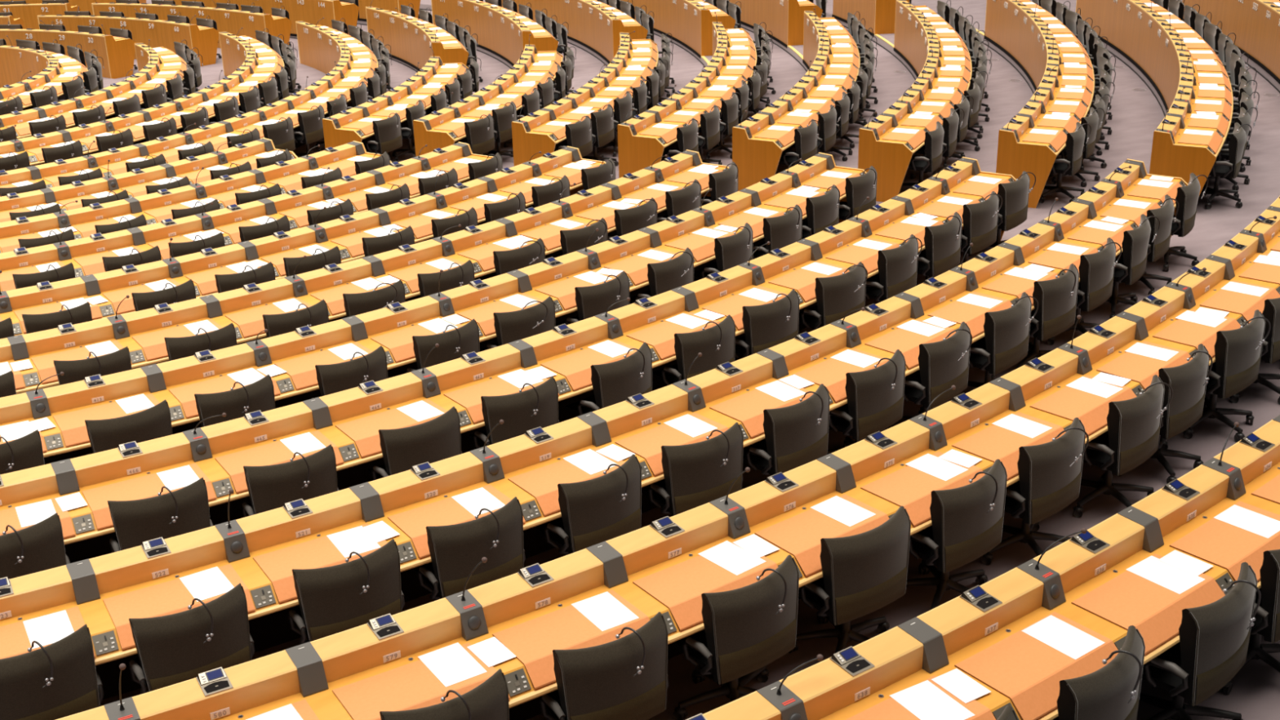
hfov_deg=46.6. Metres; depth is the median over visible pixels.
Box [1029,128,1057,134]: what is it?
paper sheet
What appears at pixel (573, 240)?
swivel chair
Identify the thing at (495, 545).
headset
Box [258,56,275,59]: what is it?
paper sheet
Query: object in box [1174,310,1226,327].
paper sheet
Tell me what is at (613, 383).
swivel chair
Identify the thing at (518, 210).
headset
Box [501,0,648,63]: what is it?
curved desk
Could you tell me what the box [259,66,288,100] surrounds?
swivel chair
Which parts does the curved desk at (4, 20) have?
panel, panel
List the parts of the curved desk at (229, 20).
panel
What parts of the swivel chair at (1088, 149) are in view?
seat, backrest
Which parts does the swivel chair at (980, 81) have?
backrest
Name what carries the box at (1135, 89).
on the floor at (1136, 115)
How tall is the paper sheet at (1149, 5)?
0.001 m
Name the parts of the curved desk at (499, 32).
panel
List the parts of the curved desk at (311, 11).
panel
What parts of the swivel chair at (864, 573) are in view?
seat, armrest, backrest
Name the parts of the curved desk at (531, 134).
panel, control panel, panel, panel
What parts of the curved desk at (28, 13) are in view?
panel, panel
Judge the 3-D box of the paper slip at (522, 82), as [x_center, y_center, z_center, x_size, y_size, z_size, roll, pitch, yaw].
[-1.800,-4.487,23.993,0.210,0.001,0.148,-2,22,-1]
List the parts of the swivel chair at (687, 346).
seat, armrest, backrest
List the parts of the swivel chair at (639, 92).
seat, armrest, backrest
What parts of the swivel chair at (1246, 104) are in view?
armrest, seat, backrest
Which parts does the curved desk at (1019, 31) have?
panel, panel, control panel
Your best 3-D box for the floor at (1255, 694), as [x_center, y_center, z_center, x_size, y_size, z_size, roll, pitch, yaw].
[-5.218,-6.612,28.889,50.123,0.500,68.575,-9,24,-19]
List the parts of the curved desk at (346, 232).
control panel, number plate, control panel, number plate, control panel, number plate, control panel, number plate, control panel, number plate, panel, panel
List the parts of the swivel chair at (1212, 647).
seat, armrest, backrest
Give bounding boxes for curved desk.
[0,0,80,29]
[0,0,146,15]
[0,10,23,29]
[0,17,377,187]
[0,20,135,79]
[0,27,284,166]
[0,35,88,110]
[0,39,186,138]
[0,137,297,222]
[0,140,391,253]
[0,142,493,291]
[0,146,606,335]
[0,149,728,394]
[0,152,866,464]
[0,156,1016,563]
[0,158,1187,699]
[36,6,218,66]
[56,195,1279,719]
[91,0,291,48]
[168,0,359,36]
[322,46,468,153]
[357,0,420,21]
[365,0,468,71]
[413,34,563,156]
[431,0,558,66]
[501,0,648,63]
[511,31,658,166]
[617,12,756,177]
[621,0,735,57]
[685,414,1279,719]
[728,0,822,48]
[732,8,860,191]
[831,0,909,36]
[857,0,972,202]
[983,0,1094,208]
[1075,0,1233,195]
[1182,0,1279,84]
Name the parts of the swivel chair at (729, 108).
seat, armrest, backrest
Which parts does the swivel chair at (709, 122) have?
seat, armrest, backrest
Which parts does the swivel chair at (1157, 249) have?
armrest, backrest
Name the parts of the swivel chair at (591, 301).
seat, armrest, backrest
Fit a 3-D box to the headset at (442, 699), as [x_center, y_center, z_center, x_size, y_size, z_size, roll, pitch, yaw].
[-0.809,1.537,6.441,0.163,0.228,0.058,14,27,32]
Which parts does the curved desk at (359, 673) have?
number plate, number plate, control panel, number plate, panel, control panel, number plate, number plate, control panel, number plate, number plate, control panel, number plate, number plate, control panel, number plate, control panel, number plate, control panel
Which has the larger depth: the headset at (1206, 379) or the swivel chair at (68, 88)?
the swivel chair at (68, 88)
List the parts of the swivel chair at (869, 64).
backrest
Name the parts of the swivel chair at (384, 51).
backrest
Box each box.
[893,70,906,73]
[987,58,999,61]
[1008,79,1022,82]
[1112,65,1124,68]
[1132,88,1146,91]
[1263,93,1279,97]
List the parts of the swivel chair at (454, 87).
backrest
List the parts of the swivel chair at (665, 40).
backrest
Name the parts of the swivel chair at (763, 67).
backrest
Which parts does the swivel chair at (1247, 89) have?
seat, armrest, armrest, backrest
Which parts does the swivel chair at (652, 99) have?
seat, armrest, backrest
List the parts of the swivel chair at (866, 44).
backrest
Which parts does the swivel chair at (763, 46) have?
backrest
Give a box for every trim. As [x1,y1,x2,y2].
[701,55,709,63]
[787,45,803,59]
[874,34,893,48]
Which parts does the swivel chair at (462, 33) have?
backrest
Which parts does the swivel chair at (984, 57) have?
backrest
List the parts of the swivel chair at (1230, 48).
backrest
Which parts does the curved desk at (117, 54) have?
panel, panel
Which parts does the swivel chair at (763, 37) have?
backrest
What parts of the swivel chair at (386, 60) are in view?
backrest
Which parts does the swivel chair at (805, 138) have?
seat, armrest, backrest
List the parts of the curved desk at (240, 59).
control panel, control panel, panel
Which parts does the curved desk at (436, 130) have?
panel, control panel, panel, panel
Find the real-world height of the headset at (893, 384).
0.228 m
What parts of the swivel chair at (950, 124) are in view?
seat, armrest, backrest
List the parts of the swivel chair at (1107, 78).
backrest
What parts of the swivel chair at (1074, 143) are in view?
seat, armrest, armrest, backrest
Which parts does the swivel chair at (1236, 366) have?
seat, armrest, backrest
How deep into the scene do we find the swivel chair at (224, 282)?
14.25 m
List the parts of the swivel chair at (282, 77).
backrest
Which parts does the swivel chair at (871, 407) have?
seat, armrest, backrest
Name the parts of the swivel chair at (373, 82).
backrest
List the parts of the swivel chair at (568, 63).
backrest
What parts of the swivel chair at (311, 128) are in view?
armrest, seat, backrest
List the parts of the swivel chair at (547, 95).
backrest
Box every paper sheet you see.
[0,152,17,157]
[0,361,11,375]
[0,420,33,442]
[12,180,32,186]
[15,499,55,527]
[18,92,30,94]
[22,609,74,648]
[26,119,44,122]
[26,204,48,210]
[35,262,60,271]
[38,229,61,236]
[44,82,61,85]
[49,142,67,146]
[57,74,77,77]
[58,59,75,62]
[60,297,90,309]
[63,66,80,69]
[70,109,86,112]
[75,168,93,174]
[84,340,119,356]
[90,191,113,198]
[95,132,114,136]
[102,99,119,102]
[111,246,137,256]
[112,214,135,222]
[115,393,154,413]
[126,157,147,162]
[128,89,145,93]
[135,121,155,125]
[145,80,164,83]
[145,279,176,291]
[151,177,174,184]
[155,48,168,51]
[156,465,199,490]
[158,71,177,74]
[160,54,178,57]
[164,62,180,66]
[169,111,191,115]
[173,145,196,149]
[179,566,234,601]
[180,200,206,207]
[182,231,211,240]
[183,320,218,334]
[197,102,213,105]
[205,164,228,169]
[218,133,238,137]
[220,92,238,95]
[226,262,257,272]
[227,368,264,385]
[238,83,257,85]
[240,185,266,191]
[245,703,302,719]
[248,216,276,224]
[250,43,264,45]
[251,73,270,76]
[253,121,275,125]
[254,152,277,157]
[255,49,271,53]
[257,64,275,67]
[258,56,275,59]
[272,297,306,312]
[280,431,325,455]
[285,110,306,113]
[298,170,325,176]
[298,244,328,254]
[306,201,336,208]
[307,99,328,102]
[326,525,381,557]
[327,88,346,91]
[328,342,367,359]
[341,78,360,81]
[342,37,354,39]
[346,155,372,161]
[348,44,364,47]
[351,69,368,71]
[351,277,386,289]
[352,52,368,54]
[353,60,370,62]
[359,117,381,121]
[363,226,395,236]
[364,186,389,193]
[385,106,406,110]
[395,400,444,422]
[407,95,428,98]
[410,172,435,177]
[417,317,457,333]
[417,642,486,687]
[422,84,442,87]
[422,209,453,218]
[425,257,461,270]
[429,27,442,30]
[433,74,453,77]
[435,33,450,36]
[440,40,457,44]
[440,65,458,67]
[451,118,474,122]
[451,487,505,515]
[454,157,481,164]
[475,106,499,110]
[476,193,506,201]
[493,238,526,248]
[497,94,519,97]
[497,368,543,388]
[498,293,537,307]
[514,83,535,86]
[524,22,537,25]
[524,177,554,185]
[525,72,545,75]
[530,30,545,32]
[533,62,551,65]
[537,53,554,56]
[546,120,571,125]
[551,218,584,228]
[562,448,617,475]
[563,162,591,169]
[570,109,594,113]
[571,591,639,631]
[573,271,612,284]
[587,340,632,357]
[590,97,613,102]
[602,200,635,208]
[604,87,626,90]
[613,13,626,15]
[616,77,635,79]
[621,19,634,22]
[625,67,644,70]
[631,40,648,44]
[631,57,650,61]
[632,49,649,52]
[636,249,675,261]
[647,183,679,191]
[651,123,678,128]
[663,413,717,437]
[666,313,708,328]
[673,111,698,115]
[688,166,718,173]
[691,98,714,102]
[691,227,728,238]
[697,540,766,575]
[707,86,729,90]
[717,76,737,79]
[726,30,744,33]
[726,66,746,68]
[730,38,747,40]
[730,47,748,49]
[730,56,749,59]
[738,288,781,302]
[743,207,777,217]
[755,380,805,401]
[768,125,793,130]
[786,111,812,116]
[786,188,818,197]
[800,262,842,275]
[803,98,826,103]
[810,495,875,526]
[816,86,839,90]
[820,19,836,22]
[820,170,852,178]
[824,75,846,78]
[826,26,843,30]
[830,64,850,67]
[831,35,849,38]
[831,44,850,47]
[831,349,879,368]
[833,54,852,57]
[853,239,892,250]
[889,680,974,719]
[891,128,919,133]
[896,320,944,336]
[901,216,937,226]
[905,453,968,480]
[908,114,933,119]
[916,7,929,9]
[920,101,945,106]
[924,14,939,17]
[930,22,946,24]
[931,88,954,93]
[935,30,955,32]
[937,78,959,81]
[937,195,973,204]
[940,38,959,40]
[940,66,961,71]
[942,48,962,50]
[944,57,964,60]
[956,293,1002,308]
[967,175,1001,183]
[991,413,1052,438]
[1004,266,1048,280]
[1022,614,1105,659]
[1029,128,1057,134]
[1040,17,1057,19]
[1043,114,1070,119]
[1047,243,1088,254]
[1048,26,1065,28]
[1053,34,1072,36]
[1053,100,1079,105]
[1057,44,1079,46]
[1060,88,1084,92]
[1062,53,1084,57]
[1062,75,1084,79]
[1064,64,1086,67]
[1065,376,1123,398]
[1083,220,1124,231]
[1113,199,1151,208]
[1124,342,1178,360]
[1125,555,1204,594]
[1137,179,1173,187]
[1146,4,1159,6]
[1157,12,1173,14]
[1168,20,1184,22]
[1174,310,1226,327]
[1176,30,1194,32]
[1183,40,1204,42]
[1183,128,1213,135]
[1189,50,1213,53]
[1190,113,1218,119]
[1193,61,1217,65]
[1195,99,1221,104]
[1197,72,1222,77]
[1199,85,1224,89]
[1213,504,1279,538]
[1221,281,1269,296]
[1253,254,1279,266]
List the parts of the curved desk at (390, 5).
panel, panel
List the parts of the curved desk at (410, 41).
panel, panel, panel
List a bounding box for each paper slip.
[9,359,32,371]
[26,417,55,431]
[41,117,53,119]
[43,202,62,207]
[55,492,87,511]
[58,226,77,231]
[63,71,77,74]
[84,295,108,304]
[111,97,127,100]
[147,120,163,124]
[151,78,164,80]
[168,177,182,180]
[188,142,204,146]
[200,197,218,203]
[203,229,224,235]
[207,99,222,102]
[244,80,257,83]
[244,259,267,266]
[257,364,287,376]
[265,119,280,122]
[270,150,283,154]
[313,168,333,173]
[315,97,329,99]
[325,198,343,204]
[359,520,399,542]
[376,275,399,283]
[382,223,403,231]
[393,104,408,106]
[426,83,439,84]
[427,169,444,174]
[441,314,470,324]
[466,636,515,666]
[484,103,499,106]
[510,235,533,242]
[521,81,535,83]
[524,366,556,379]
[576,106,593,109]
[577,160,596,164]
[595,267,622,275]
[595,444,635,461]
[619,198,642,204]
[627,65,640,67]
[636,48,648,49]
[693,309,724,320]
[697,164,719,168]
[712,84,726,87]
[714,225,737,231]
[732,45,744,47]
[732,533,779,558]
[778,374,814,388]
[793,109,811,112]
[796,185,820,191]
[819,84,835,87]
[835,43,848,44]
[911,213,937,220]
[914,111,932,115]
[922,315,955,328]
[931,668,991,703]
[935,28,949,30]
[937,87,954,89]
[938,448,982,467]
[942,45,956,47]
[945,65,960,67]
[1023,263,1054,273]
[1048,23,1062,26]
[1051,111,1070,115]
[1061,41,1076,44]
[1063,62,1079,64]
[1065,84,1081,88]
[1091,372,1130,386]
[1100,216,1128,224]
[1149,175,1173,181]
[1158,550,1213,576]
[1165,19,1180,21]
[1182,38,1199,39]
[1194,306,1229,318]
[1195,111,1216,115]
[1197,58,1214,61]
[1199,83,1217,86]
[1267,250,1279,257]
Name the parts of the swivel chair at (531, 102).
backrest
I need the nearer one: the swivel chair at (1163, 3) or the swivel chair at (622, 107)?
the swivel chair at (622, 107)
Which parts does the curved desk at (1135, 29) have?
panel, panel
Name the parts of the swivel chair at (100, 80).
backrest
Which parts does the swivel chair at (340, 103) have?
backrest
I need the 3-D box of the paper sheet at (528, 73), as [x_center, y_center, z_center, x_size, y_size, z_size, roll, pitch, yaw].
[-1.738,-4.739,24.610,0.297,0.001,0.210,3,23,10]
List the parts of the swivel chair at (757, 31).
armrest, backrest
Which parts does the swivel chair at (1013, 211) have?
seat, armrest, backrest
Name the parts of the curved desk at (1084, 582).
number plate, number plate, control panel, number plate, control panel, number plate, control panel, number plate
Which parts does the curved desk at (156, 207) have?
number plate, control panel, number plate, control panel, number plate, control panel, control panel, panel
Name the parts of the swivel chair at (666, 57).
backrest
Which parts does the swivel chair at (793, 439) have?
seat, armrest, backrest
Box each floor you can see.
[57,76,120,100]
[99,0,1279,706]
[115,38,417,156]
[146,0,606,168]
[289,24,510,161]
[419,0,705,179]
[526,0,1279,719]
[653,27,806,167]
[703,0,915,174]
[798,0,1164,334]
[813,0,1033,204]
[1136,635,1279,719]
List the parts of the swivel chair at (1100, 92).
backrest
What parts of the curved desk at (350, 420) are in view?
control panel, number plate, control panel, number plate, control panel, number plate, control panel, number plate, panel, control panel, number plate, number plate, control panel, number plate, number plate, control panel, panel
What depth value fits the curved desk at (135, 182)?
19.23 m
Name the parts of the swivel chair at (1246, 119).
armrest, seat, armrest, backrest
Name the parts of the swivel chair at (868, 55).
backrest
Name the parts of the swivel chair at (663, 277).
seat, armrest, backrest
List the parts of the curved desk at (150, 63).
panel, panel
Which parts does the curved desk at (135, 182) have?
number plate, panel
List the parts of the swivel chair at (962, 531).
armrest, seat, backrest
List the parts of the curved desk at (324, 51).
control panel, control panel, panel, panel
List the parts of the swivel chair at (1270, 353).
seat, armrest, backrest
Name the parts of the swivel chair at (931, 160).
seat, armrest, backrest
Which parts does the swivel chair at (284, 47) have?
backrest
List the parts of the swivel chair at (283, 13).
backrest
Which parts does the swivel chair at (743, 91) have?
backrest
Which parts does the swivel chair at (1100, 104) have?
backrest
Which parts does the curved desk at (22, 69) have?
panel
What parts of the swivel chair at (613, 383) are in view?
seat, armrest, backrest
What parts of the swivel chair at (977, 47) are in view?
backrest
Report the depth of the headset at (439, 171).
17.86 m
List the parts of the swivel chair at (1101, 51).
seat, backrest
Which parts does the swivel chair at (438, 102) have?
backrest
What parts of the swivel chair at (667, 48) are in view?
backrest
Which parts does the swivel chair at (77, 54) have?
backrest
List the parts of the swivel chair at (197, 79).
backrest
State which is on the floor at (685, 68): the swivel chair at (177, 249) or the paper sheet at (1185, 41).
the swivel chair at (177, 249)
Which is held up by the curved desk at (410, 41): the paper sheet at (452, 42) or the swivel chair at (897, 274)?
the paper sheet at (452, 42)
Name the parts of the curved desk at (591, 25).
panel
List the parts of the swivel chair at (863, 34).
backrest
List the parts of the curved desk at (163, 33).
panel, panel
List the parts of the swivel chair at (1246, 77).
seat, armrest, armrest, backrest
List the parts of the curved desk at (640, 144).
panel, control panel, panel, panel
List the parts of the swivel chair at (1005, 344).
seat, armrest, backrest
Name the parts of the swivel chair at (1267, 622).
seat, armrest, backrest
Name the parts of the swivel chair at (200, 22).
backrest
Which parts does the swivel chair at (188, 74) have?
seat, armrest, backrest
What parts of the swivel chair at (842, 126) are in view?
armrest, backrest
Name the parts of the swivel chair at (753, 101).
armrest, backrest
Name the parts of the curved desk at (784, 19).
panel, panel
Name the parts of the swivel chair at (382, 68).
backrest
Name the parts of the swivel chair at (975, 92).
backrest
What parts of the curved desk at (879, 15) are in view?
panel, panel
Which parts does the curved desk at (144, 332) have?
control panel, number plate, control panel, number plate, control panel, number plate, number plate, panel, control panel, number plate, control panel, number plate, number plate, panel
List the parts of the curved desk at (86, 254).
number plate, control panel, number plate, number plate, control panel, number plate, control panel, number plate, panel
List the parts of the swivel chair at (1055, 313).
seat, armrest, backrest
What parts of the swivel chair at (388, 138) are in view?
seat, armrest, backrest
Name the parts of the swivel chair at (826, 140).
seat, armrest, backrest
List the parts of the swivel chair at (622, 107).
armrest, backrest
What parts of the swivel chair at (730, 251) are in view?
seat, armrest, backrest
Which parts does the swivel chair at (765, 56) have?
backrest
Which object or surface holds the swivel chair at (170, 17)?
on the floor at (399, 73)
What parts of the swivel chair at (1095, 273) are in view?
seat, armrest, backrest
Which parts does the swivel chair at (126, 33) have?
backrest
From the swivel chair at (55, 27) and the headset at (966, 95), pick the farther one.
the swivel chair at (55, 27)
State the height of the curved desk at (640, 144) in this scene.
1.066 m
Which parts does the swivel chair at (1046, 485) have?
seat, armrest, backrest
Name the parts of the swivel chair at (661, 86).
backrest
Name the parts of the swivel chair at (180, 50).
backrest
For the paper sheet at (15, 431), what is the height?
0.001 m
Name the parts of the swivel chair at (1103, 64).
backrest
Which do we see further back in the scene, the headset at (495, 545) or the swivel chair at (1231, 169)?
the swivel chair at (1231, 169)
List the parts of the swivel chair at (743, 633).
seat, armrest, backrest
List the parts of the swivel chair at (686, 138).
seat, armrest, backrest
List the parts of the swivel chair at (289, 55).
backrest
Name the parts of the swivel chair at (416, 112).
seat, armrest, backrest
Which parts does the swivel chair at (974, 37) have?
backrest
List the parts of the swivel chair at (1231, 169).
seat, armrest, armrest, backrest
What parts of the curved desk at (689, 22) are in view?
panel, panel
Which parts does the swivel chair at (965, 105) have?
backrest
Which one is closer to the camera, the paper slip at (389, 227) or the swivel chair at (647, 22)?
the paper slip at (389, 227)
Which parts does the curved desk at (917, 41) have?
panel, control panel, panel, panel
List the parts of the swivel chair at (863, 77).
backrest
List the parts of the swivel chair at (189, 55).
backrest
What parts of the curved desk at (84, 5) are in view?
panel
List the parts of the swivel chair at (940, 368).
seat, armrest, backrest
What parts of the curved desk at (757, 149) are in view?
panel, control panel, panel, panel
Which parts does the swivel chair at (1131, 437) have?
seat, armrest, backrest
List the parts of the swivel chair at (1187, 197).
seat, armrest, backrest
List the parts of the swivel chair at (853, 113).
backrest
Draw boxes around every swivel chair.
[0,0,26,4]
[0,11,13,16]
[0,24,22,29]
[0,39,6,45]
[0,95,23,115]
[0,125,17,142]
[0,151,30,171]
[0,179,46,196]
[0,317,14,338]
[0,370,16,397]
[0,429,44,474]
[0,512,70,578]
[0,623,103,719]
[8,203,61,220]
[12,262,75,288]
[15,39,39,49]
[17,228,75,248]
[22,302,92,333]
[28,115,66,136]
[29,85,57,107]
[39,24,65,30]
[41,41,65,54]
[41,140,83,164]
[42,0,68,3]
[53,346,131,385]
[57,75,84,102]
[57,168,102,186]
[62,45,85,95]
[64,11,91,15]
[72,104,106,127]
[77,25,102,34]
[80,189,128,207]
[82,65,98,93]
[83,57,103,89]
[84,51,97,70]
[84,399,172,455]
[94,213,146,234]
[95,128,133,152]
[99,11,124,17]
[102,245,161,271]
[107,477,213,552]
[109,27,137,69]
[112,93,141,117]
[115,0,139,4]
[125,153,165,172]
[128,582,254,694]
[131,279,195,311]
[135,12,158,19]
[141,83,167,110]
[142,117,177,142]
[145,176,190,194]
[151,0,175,4]
[164,322,236,360]
[165,73,184,102]
[167,14,190,23]
[167,64,195,97]
[168,231,225,257]
[171,199,220,219]
[173,41,195,88]
[177,141,213,159]
[179,106,208,132]
[181,0,204,6]
[182,54,202,88]
[186,48,199,91]
[192,374,275,429]
[195,17,221,58]
[208,95,239,124]
[209,160,251,179]
[214,261,275,293]
[216,2,239,9]
[226,128,260,147]
[235,183,281,204]
[238,85,261,115]
[238,214,289,241]
[240,4,262,13]
[241,444,338,517]
[255,30,273,49]
[255,148,291,168]
[257,76,279,107]
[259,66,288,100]
[262,116,295,151]
[262,299,328,337]
[271,7,291,47]
[271,35,284,63]
[280,42,301,88]
[283,245,341,276]
[284,48,300,93]
[284,57,295,89]
[288,538,404,644]
[293,104,324,157]
[301,167,342,189]
[306,198,353,225]
[311,345,387,399]
[315,94,346,151]
[331,19,348,34]
[339,0,359,17]
[342,279,405,317]
[346,82,368,110]
[347,24,363,43]
[350,71,380,106]
[354,151,390,174]
[361,31,374,53]
[361,226,414,257]
[364,112,402,162]
[365,182,409,210]
[366,62,386,95]
[367,406,462,480]
[368,53,390,96]
[371,37,383,66]
[377,44,393,89]
[379,668,509,719]
[391,99,425,160]
[400,4,415,17]
[401,318,479,374]
[413,88,446,146]
[413,496,525,599]
[417,168,457,195]
[417,259,475,297]
[418,8,432,23]
[427,77,460,113]
[431,207,477,238]
[434,14,448,31]
[446,20,460,42]
[446,68,472,102]
[457,26,470,69]
[464,113,494,154]
[466,34,483,82]
[467,152,502,181]
[469,376,559,448]
[470,57,479,92]
[480,296,555,351]
[484,0,502,7]
[484,101,516,156]
[484,191,525,222]
[493,237,545,275]
[502,0,517,13]
[503,88,540,146]
[518,4,533,20]
[519,76,554,113]
[531,175,569,207]
[533,453,641,554]
[534,9,546,29]
[537,611,668,719]
[544,16,557,39]
[552,55,572,90]
[553,46,573,94]
[553,65,565,101]
[553,217,607,257]
[554,115,592,157]
[555,22,567,53]
[555,271,629,325]
[565,342,652,415]
[573,158,615,194]
[582,103,618,165]
[596,90,632,156]
[597,0,608,4]
[607,197,657,240]
[608,0,621,11]
[613,80,647,140]
[619,0,635,19]
[629,247,693,304]
[631,68,658,107]
[635,6,645,26]
[640,12,653,41]
[641,422,743,519]
[645,51,670,102]
[646,59,665,110]
[652,314,735,385]
[657,33,674,86]
[657,178,701,222]
[661,117,697,161]
[662,41,675,97]
[671,554,799,719]
[693,222,752,280]
[697,104,722,164]
[698,91,738,159]
[701,161,737,206]
[705,0,716,7]
[715,0,729,14]
[720,80,749,144]
[728,2,741,28]
[734,288,799,359]
[737,69,760,124]
[741,383,830,489]
[747,58,767,114]
[751,49,769,107]
[752,22,764,55]
[752,204,802,259]
[755,31,773,85]
[755,40,775,93]
[778,119,817,165]
[788,506,911,653]
[793,104,836,164]
[798,262,866,329]
[801,184,839,239]
[815,0,826,17]
[817,91,852,161]
[826,349,906,454]
[835,80,860,147]
[838,165,877,220]
[846,12,857,37]
[846,67,867,133]
[851,19,864,53]
[855,47,878,108]
[856,57,877,118]
[857,28,875,82]
[859,37,877,92]
[865,234,918,302]
[884,321,971,429]
[902,121,944,188]
[906,458,1007,610]
[910,107,959,178]
[915,211,962,285]
[937,0,950,24]
[942,82,980,151]
[942,94,969,166]
[949,7,960,33]
[957,191,999,266]
[958,15,970,45]
[964,22,977,56]
[967,71,984,138]
[967,292,1031,392]
[968,31,982,67]
[968,49,990,111]
[968,59,989,124]
[968,170,1030,255]
[971,40,988,97]
[982,417,1085,565]
[996,705,1018,719]
[1015,263,1079,368]
[1031,0,1040,6]
[1039,121,1085,203]
[1040,0,1056,17]
[1047,237,1115,345]
[1048,106,1099,186]
[1053,625,1145,719]
[1055,1,1068,26]
[1063,94,1106,169]
[1065,9,1081,38]
[1072,374,1164,517]
[1076,18,1090,51]
[1080,213,1151,319]
[1083,26,1097,64]
[1085,81,1109,155]
[1088,36,1104,75]
[1088,68,1111,140]
[1092,56,1112,124]
[1093,45,1111,109]
[1112,194,1174,295]
[1115,343,1209,484]
[1138,561,1257,719]
[1151,0,1168,10]
[1163,173,1200,271]
[1168,0,1184,20]
[1183,4,1197,30]
[1183,309,1265,442]
[1194,13,1210,39]
[1200,122,1246,209]
[1202,106,1251,190]
[1203,22,1222,54]
[1216,32,1233,70]
[1216,92,1253,172]
[1218,549,1279,694]
[1222,41,1240,81]
[1227,52,1244,97]
[1229,297,1279,404]
[1230,66,1252,135]
[1230,79,1252,149]
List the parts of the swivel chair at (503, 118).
armrest, backrest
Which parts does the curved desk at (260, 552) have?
number plate, control panel, number plate, control panel, number plate, control panel, number plate, control panel, panel, number plate, control panel, number plate, number plate, control panel, number plate, number plate, number plate, number plate, control panel, control panel, control panel, panel, control panel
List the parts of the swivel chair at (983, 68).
backrest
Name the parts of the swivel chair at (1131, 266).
seat, armrest, backrest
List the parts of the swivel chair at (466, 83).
backrest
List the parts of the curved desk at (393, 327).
control panel, number plate, control panel, number plate, control panel, number plate, control panel, number plate, panel, control panel, number plate, number plate, control panel, number plate, control panel, number plate, panel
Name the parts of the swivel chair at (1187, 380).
armrest, backrest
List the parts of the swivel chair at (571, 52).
backrest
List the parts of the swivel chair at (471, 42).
seat, backrest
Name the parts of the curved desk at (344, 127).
panel, control panel, panel, panel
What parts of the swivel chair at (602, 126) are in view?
armrest, backrest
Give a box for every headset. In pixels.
[0,436,13,470]
[2,524,24,564]
[7,151,17,168]
[27,640,53,688]
[46,264,58,280]
[48,230,59,242]
[59,304,72,324]
[63,140,74,156]
[86,351,101,376]
[111,129,122,145]
[118,217,130,228]
[129,248,142,264]
[157,486,177,524]
[163,282,177,302]
[187,598,213,643]
[192,235,205,248]
[195,328,210,351]
[230,381,248,413]
[242,265,256,284]
[265,217,278,231]
[277,117,288,133]
[289,452,310,488]
[295,303,311,326]
[312,248,326,268]
[328,200,342,216]
[345,551,369,595]
[350,351,368,382]
[372,153,384,166]
[372,282,397,308]
[387,112,398,128]
[387,228,401,245]
[389,184,402,199]
[415,100,426,114]
[435,170,448,188]
[440,689,471,719]
[442,324,460,353]
[448,262,463,287]
[455,208,469,226]
[475,508,499,549]
[478,115,489,131]
[484,154,497,173]
[506,193,519,213]
[519,240,542,264]
[519,382,538,416]
[520,300,547,328]
[548,177,562,198]
[579,115,591,133]
[584,219,606,242]
[600,159,613,178]
[601,104,613,120]
[603,274,621,301]
[603,463,628,502]
[615,626,645,676]
[623,348,644,379]
[636,199,657,221]
[640,80,649,94]
[668,251,693,276]
[682,181,701,202]
[686,119,699,137]
[702,320,722,351]
[706,429,729,466]
[709,106,721,122]
[724,163,737,183]
[729,92,741,108]
[733,226,751,250]
[741,80,751,96]
[755,568,786,614]
[760,58,770,73]
[772,293,791,322]
[783,206,799,230]
[799,391,823,426]
[806,120,819,137]
[824,186,839,208]
[828,104,842,121]
[842,92,854,109]
[842,264,867,292]
[852,80,863,96]
[860,67,871,83]
[861,168,876,188]
[874,357,897,391]
[898,236,922,263]
[942,215,960,240]
[942,328,972,360]
[951,108,964,127]
[961,95,973,113]
[968,471,997,512]
[976,71,987,88]
[980,59,991,75]
[981,193,1002,217]
[1011,295,1038,326]
[1016,172,1035,195]
[1052,427,1088,466]
[1055,269,1075,297]
[1075,123,1091,143]
[1089,107,1104,127]
[1097,93,1111,112]
[1097,241,1121,269]
[1102,81,1115,100]
[1102,649,1142,703]
[1104,69,1115,83]
[1106,55,1115,72]
[1138,216,1159,242]
[1138,382,1173,418]
[1160,198,1178,223]
[1186,350,1212,385]
[1189,174,1208,199]
[1222,579,1261,629]
[1236,124,1251,145]
[1238,52,1248,69]
[1240,316,1270,350]
[1243,106,1257,128]
[1244,66,1256,84]
[1244,80,1257,98]
[1246,91,1259,111]

